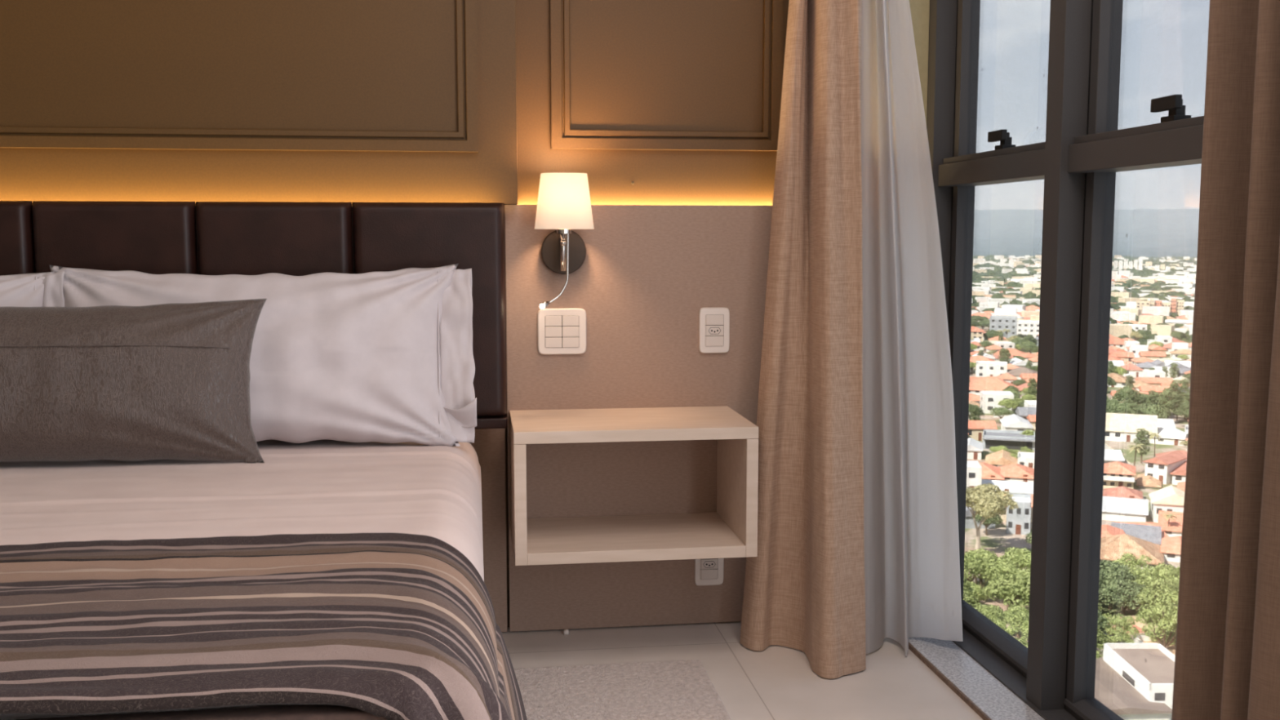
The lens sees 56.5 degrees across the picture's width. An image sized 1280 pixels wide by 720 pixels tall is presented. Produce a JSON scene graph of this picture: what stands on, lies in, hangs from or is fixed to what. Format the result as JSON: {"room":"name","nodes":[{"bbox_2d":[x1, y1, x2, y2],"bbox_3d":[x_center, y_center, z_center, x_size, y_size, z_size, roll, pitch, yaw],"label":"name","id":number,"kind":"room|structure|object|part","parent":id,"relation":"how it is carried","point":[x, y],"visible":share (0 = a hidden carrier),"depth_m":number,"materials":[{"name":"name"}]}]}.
{"room":"hotel room","nodes":[
{"label":"hotel room","id":0,"kind":"room"},
{"bbox_2d":[0,0,517,204],"bbox_3d":[-1.231,-1.117,2.814,1.856,1.482,0.110,-1,6,-8],"label":"wall","id":1,"kind":"structure","parent":0,"point":[266,64],"depth_m":2.85,"materials":[{"name":"beige paint"}]},
{"bbox_2d":[0,0,478,152],"bbox_3d":[-1.205,-1.099,2.754,1.631,1.206,0.019,-1,6,-8],"label":"trim","id":2,"kind":"structure","parent":1,"relation":"attached to","point":[466,139],"depth_m":2.86,"materials":[{"name":"beige paint"}]},
{"bbox_2d":[0,200,507,429],"bbox_3d":[-1.211,-0.094,2.800,1.782,0.554,0.052,-1,6,-8],"label":"headboard","id":3,"kind":"object","parent":1,"relation":"attached to","point":[293,238],"visible":0.38,"depth_m":2.81,"materials":[{"name":"brown leather"}]},
{"bbox_3d":[-1.210,0.167,2.823,1.782,0.026,0.028,-1,6,-8],"label":"rail","id":4,"kind":"part","parent":3,"relation":"part of","materials":[{"name":"brown leather"}]},
{"bbox_2d":[195,0,789,631],"bbox_3d":[-1.469,-0.567,2.929,4.500,2.600,0.170,-1,6,-8],"label":"wall","id":5,"kind":"structure","parent":0,"point":[644,279],"depth_m":3.10,"materials":[{"name":"beige paint"}]},
{"bbox_2d":[537,308,586,355],"bbox_3d":[-0.200,-0.073,3.065,0.126,0.119,0.010,-1,6,-8],"label":"light switch","id":6,"kind":"object","parent":5,"relation":"attached to","point":[558,331],"visible":0.99,"depth_m":3.06,"materials":[{"name":"beige plastic"}]},
{"bbox_2d":[534,172,594,310],"bbox_3d":[-0.190,-0.295,2.974,0.147,0.335,0.146,-1,6,-8],"label":"wall lamp","id":7,"kind":"object","parent":5,"relation":"attached to","point":[564,202],"visible":1,"depth_m":2.91,"materials":[{"name":"white fabric"}]},
{"bbox_3d":[-0.204,-0.233,2.963,0.058,0.189,0.028,-1,6,-8],"label":"reading arm","id":8,"kind":"part","parent":7,"relation":"part of","materials":[{"name":"silver metal"}]},
{"bbox_3d":[-0.195,-0.284,2.998,0.014,0.118,0.064,-1,6,-8],"label":"arm","id":9,"kind":"part","parent":7,"relation":"part of","materials":[{"name":"silver metal"}]},
{"bbox_2d":[560,240,566,245],"bbox_3d":[-0.191,-0.291,2.962,0.015,0.016,0.015,3,7,26],"label":"switch","id":10,"kind":"object","parent":7,"relation":"attached to","point":[562,242],"depth_m":2.96,"materials":[{"name":"silver metal"}]},
{"bbox_3d":[-0.195,-0.276,3.040,0.115,0.115,0.018,-1,6,-8],"label":"plate","id":11,"kind":"part","parent":7,"relation":"part of","materials":[{"name":"silver metal"}]},
{"bbox_3d":[-0.188,-0.393,2.952,0.147,0.136,0.124,-1,6,-8],"label":"lamp shade","id":12,"kind":"part","parent":7,"relation":"part of","materials":[{"name":"beige fabric"}]},
{"bbox_2d":[509,405,758,565],"bbox_3d":[-0.029,0.299,2.955,0.574,0.313,0.350,-1,6,-8],"label":"nightstand","id":13,"kind":"object","parent":5,"relation":"attached to","point":[731,531],"visible":1,"depth_m":2.86,"materials":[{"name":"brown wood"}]},
{"bbox_3d":[-0.299,0.317,2.920,0.028,0.284,0.350,-1,6,-8],"label":"panel","id":14,"kind":"part","parent":13,"relation":"part of","materials":[{"name":"brown wood"}]},
{"bbox_3d":[-0.029,0.158,2.940,0.574,0.028,0.350,-1,6,-8],"label":"panel","id":15,"kind":"part","parent":13,"relation":"part of","materials":[{"name":"brown wood"}]},
{"bbox_3d":[-0.029,0.441,2.970,0.518,0.028,0.350,-1,6,-8],"label":"panel","id":16,"kind":"part","parent":13,"relation":"part of","materials":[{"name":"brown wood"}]},
{"bbox_3d":[0.242,0.310,2.994,0.028,0.284,0.350,-1,6,-8],"label":"panel","id":17,"kind":"part","parent":13,"relation":"part of","materials":[{"name":"brown wood"}]},
{"bbox_2d":[550,0,782,151],"bbox_3d":[0.071,-1.137,3.038,0.603,1.188,0.019,-1,6,-8],"label":"trim","id":18,"kind":"structure","parent":5,"relation":"attached to","point":[562,135],"depth_m":3.09,"materials":[{"name":"beige paint"}]},
{"bbox_2d":[693,558,723,586],"bbox_3d":[0.185,0.544,3.182,0.079,0.119,0.011,-1,6,-8],"label":"wall socket","id":19,"kind":"object","parent":5,"relation":"attached to","point":[706,569],"visible":0.65,"depth_m":3.18,"materials":[{"name":"beige plastic"}]},
{"bbox_2d":[700,558,717,568],"bbox_3d":[0.185,0.544,3.180,0.046,0.027,0.005,-1,6,-8],"label":"outlet","id":20,"kind":"object","parent":19,"relation":"attached to","point":[706,563],"depth_m":3.18,"materials":[{"name":"white plastic"}]},
{"bbox_2d":[698,307,729,353],"bbox_3d":[0.195,-0.077,3.119,0.081,0.120,0.011,-1,6,-8],"label":"wall socket","id":21,"kind":"object","parent":5,"relation":"attached to","point":[710,319],"visible":1,"depth_m":3.11,"materials":[{"name":"beige plastic"}]},
{"bbox_2d":[705,324,723,335],"bbox_3d":[0.195,-0.077,3.116,0.048,0.027,0.005,-1,6,-8],"label":"outlet","id":22,"kind":"object","parent":21,"relation":"attached to","point":[710,330],"depth_m":3.11,"materials":[{"name":"white plastic"}]},
{"bbox_2d":[909,0,929,124],"bbox_3d":[0.693,-0.594,3.184,0.144,2.600,0.012,-1,6,-8],"label":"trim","id":23,"kind":"structure","parent":5,"relation":"attached to","point":[919,9],"depth_m":3.16,"materials":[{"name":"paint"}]},
{"bbox_2d":[501,621,982,719],"bbox_3d":[-1.249,1.031,0.716,4.490,0.120,4.920,-1,6,-8],"label":"floor","id":24,"kind":"structure","parent":0,"point":[774,682],"depth_m":2.87,"materials":[{"name":"tile"}]},
{"bbox_2d":[0,704,386,719],"bbox_3d":[-1.076,0.557,1.999,1.594,0.556,1.692,-1,6,-8],"label":"bed","id":25,"kind":"object","parent":24,"relation":"on","point":[267,712],"visible":0.02,"depth_m":1.23,"materials":[{"name":"brown fabric"}]},
{"bbox_2d":[0,439,484,581],"bbox_3d":[-1.083,0.398,2.016,1.630,0.272,1.620,-1,6,-8],"label":"sheet","id":26,"kind":"object","parent":25,"relation":"on","point":[324,486],"visible":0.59,"depth_m":2.20,"materials":[{"name":"fabric"}]},
{"bbox_2d":[0,271,64,306],"bbox_3d":[-1.656,0.009,2.585,0.771,0.446,0.276,-1,6,-8],"label":"bed pillow","id":27,"kind":"object","parent":26,"relation":"on","point":[38,289],"visible":0.22,"depth_m":2.64,"materials":[{"name":"white fabric"}]},
{"bbox_2d":[0,298,266,462],"bbox_3d":[-1.268,0.049,2.470,0.955,0.388,0.263,-1,6,-8],"label":"bolster cushion","id":28,"kind":"object","parent":26,"relation":"on","point":[164,381],"visible":1,"depth_m":2.44,"materials":[{"name":"grey fabric"}]},
{"bbox_2d":[49,263,476,446],"bbox_3d":[-0.848,-0.009,2.699,0.946,0.465,0.297,-1,6,-8],"label":"bed pillow","id":29,"kind":"object","parent":26,"relation":"on","point":[380,357],"visible":0.63,"depth_m":2.67,"materials":[{"name":"white fabric"}]},
{"bbox_2d":[0,533,527,719],"bbox_3d":[-0.946,0.590,1.426,1.816,0.571,0.738,-1,6,-8],"label":"striped throw","id":30,"kind":"object","parent":25,"relation":"on","point":[391,626],"visible":1,"depth_m":1.41,"materials":[{"name":"multicoloured fabric"}]},
{"bbox_2d":[563,629,568,635],"bbox_3d":[-0.194,0.713,3.128,0.016,0.012,0.016,-1,6,-8],"label":"stopper","id":31,"kind":"object","parent":24,"relation":"on","point":[566,632],"visible":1,"depth_m":3.12,"materials":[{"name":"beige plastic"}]},
{"bbox_2d":[513,659,731,719],"bbox_3d":[0.003,0.818,2.107,0.513,0.014,1.564,-1,6,-8],"label":"rug","id":32,"kind":"object","parent":24,"relation":"on","point":[673,690],"visible":0.87,"depth_m":2.70,"materials":[{"name":"beige carpet"}]},
{"bbox_3d":[1.176,-0.302,0.963,0.200,2.720,4.820,-1,6,-8],"label":"wall","id":33,"kind":"structure","parent":0,"visible":0},
{"bbox_2d":[926,0,957,326],"bbox_3d":[0.824,-0.459,3.192,0.110,2.370,0.060,-1,6,-8],"label":"trim","id":34,"kind":"structure","parent":33,"relation":"attached to","point":[942,13],"depth_m":3.14,"materials":[{"name":"metal"}]},
{"bbox_2d":[908,637,1044,719],"bbox_3d":[1.019,0.968,1.166,0.162,0.112,4.400,-1,6,-8],"label":"trim","id":35,"kind":"structure","parent":33,"relation":"attached to","point":[977,687],"depth_m":2.76,"materials":[{"name":"stone"}]},
{"bbox_2d":[937,0,1050,678],"bbox_3d":[0.876,-0.433,2.852,0.089,2.350,0.630,-1,6,-8],"label":"window","id":36,"kind":"structure","parent":33,"relation":"in","point":[994,172],"depth_m":2.95,"materials":[{"name":"glass"}]},
{"bbox_3d":[0.896,-0.451,2.853,0.049,2.315,0.624,-1,6,-8],"label":"sash frame","id":37,"kind":"part","parent":36,"relation":"part of","materials":[{"name":"metal"}]},
{"bbox_3d":[0.879,-0.493,2.846,0.072,0.015,0.630,-1,6,-8],"label":"transom sash","id":38,"kind":"part","parent":36,"relation":"part of","materials":[{"name":"metal"}]},
{"bbox_3d":[0.893,0.709,2.973,0.055,0.052,0.630,-1,6,-8],"label":"rail","id":39,"kind":"part","parent":36,"relation":"part of","materials":[{"name":"metal"}]},
{"bbox_3d":[0.856,-0.531,2.826,0.034,0.024,0.078,-1,6,-8],"label":"latch pull","id":40,"kind":"part","parent":36,"relation":"part of","materials":[{"name":"black metal"}]},
{"bbox_3d":[0.896,0.131,2.913,0.005,1.125,0.570,-1,6,-8],"label":"glass pane","id":41,"kind":"part","parent":36,"relation":"part of","materials":[{"name":"white"}]},
{"bbox_3d":[0.896,-1.036,2.792,0.005,1.078,0.570,-1,6,-8],"label":"glass pane","id":42,"kind":"part","parent":36,"relation":"part of","materials":[{"name":"white"}]},
{"bbox_2d":[952,627,1077,719],"bbox_3d":[1.078,0.908,1.238,0.066,0.016,4.260,-1,6,-8],"label":"trim","id":43,"kind":"structure","parent":33,"relation":"attached to","point":[999,668],"depth_m":2.81,"materials":[{"name":"metal"}]},
{"bbox_2d":[1026,0,1092,710],"bbox_3d":[0.918,-0.387,2.507,0.110,2.370,0.070,-1,6,-8],"label":"window frame","id":44,"kind":"structure","parent":33,"relation":"attached to","point":[1070,20],"depth_m":2.52,"materials":[{"name":"metal"}]},
{"bbox_2d":[1063,0,1209,719],"bbox_3d":[0.971,-0.361,2.162,0.089,2.350,0.630,-1,6,-8],"label":"window","id":45,"kind":"structure","parent":33,"relation":"in","point":[1139,155],"depth_m":2.34,"materials":[{"name":"metal"}]},
{"bbox_3d":[0.988,0.781,2.284,0.055,0.052,0.630,-1,6,-8],"label":"rail","id":46,"kind":"part","parent":45,"relation":"part of","materials":[{"name":"metal"}]},
{"bbox_3d":[0.991,-0.379,2.163,0.049,2.315,0.624,-1,6,-8],"label":"sash frame","id":47,"kind":"part","parent":45,"relation":"part of","materials":[{"name":"metal"}]},
{"bbox_3d":[0.975,-0.421,2.156,0.072,0.015,0.630,-1,6,-8],"label":"transom sash","id":48,"kind":"part","parent":45,"relation":"part of","materials":[{"name":"metal"}]},
{"bbox_3d":[0.992,0.203,2.224,0.005,1.125,0.570,-1,6,-8],"label":"glass pane","id":49,"kind":"part","parent":45,"relation":"part of","materials":[{"name":"white"}]},
{"bbox_3d":[0.992,-0.964,2.102,0.005,1.078,0.570,-1,6,-8],"label":"glass pane","id":50,"kind":"part","parent":45,"relation":"part of","materials":[{"name":"white"}]},
{"bbox_3d":[0.952,-0.459,2.136,0.034,0.024,0.078,-1,6,-8],"label":"latch pull","id":51,"kind":"part","parent":45,"relation":"part of","materials":[{"name":"black metal"}]},
{"bbox_3d":[-1.096,-1.676,0.455,4.800,0.120,4.920,-1,6,-8],"label":"ceiling","id":52,"kind":"structure","parent":0,"visible":0},
{"bbox_2d":[739,0,963,679],"bbox_3d":[0.527,-0.542,2.867,0.525,2.558,0.371,-1,6,-8],"label":"window curtain","id":53,"kind":"object","parent":52,"relation":"hanging from","point":[858,535],"visible":0.99,"depth_m":2.95,"materials":[{"name":"beige fabric"}]},
{"bbox_2d":[1171,0,1279,719],"bbox_3d":[0.861,-0.393,1.388,0.098,2.546,0.666,-1,6,-8],"label":"window curtain","id":54,"kind":"object","parent":52,"relation":"hanging from","point":[1227,657],"visible":1,"depth_m":1.64,"materials":[{"name":"brown fabric"}]}
]}

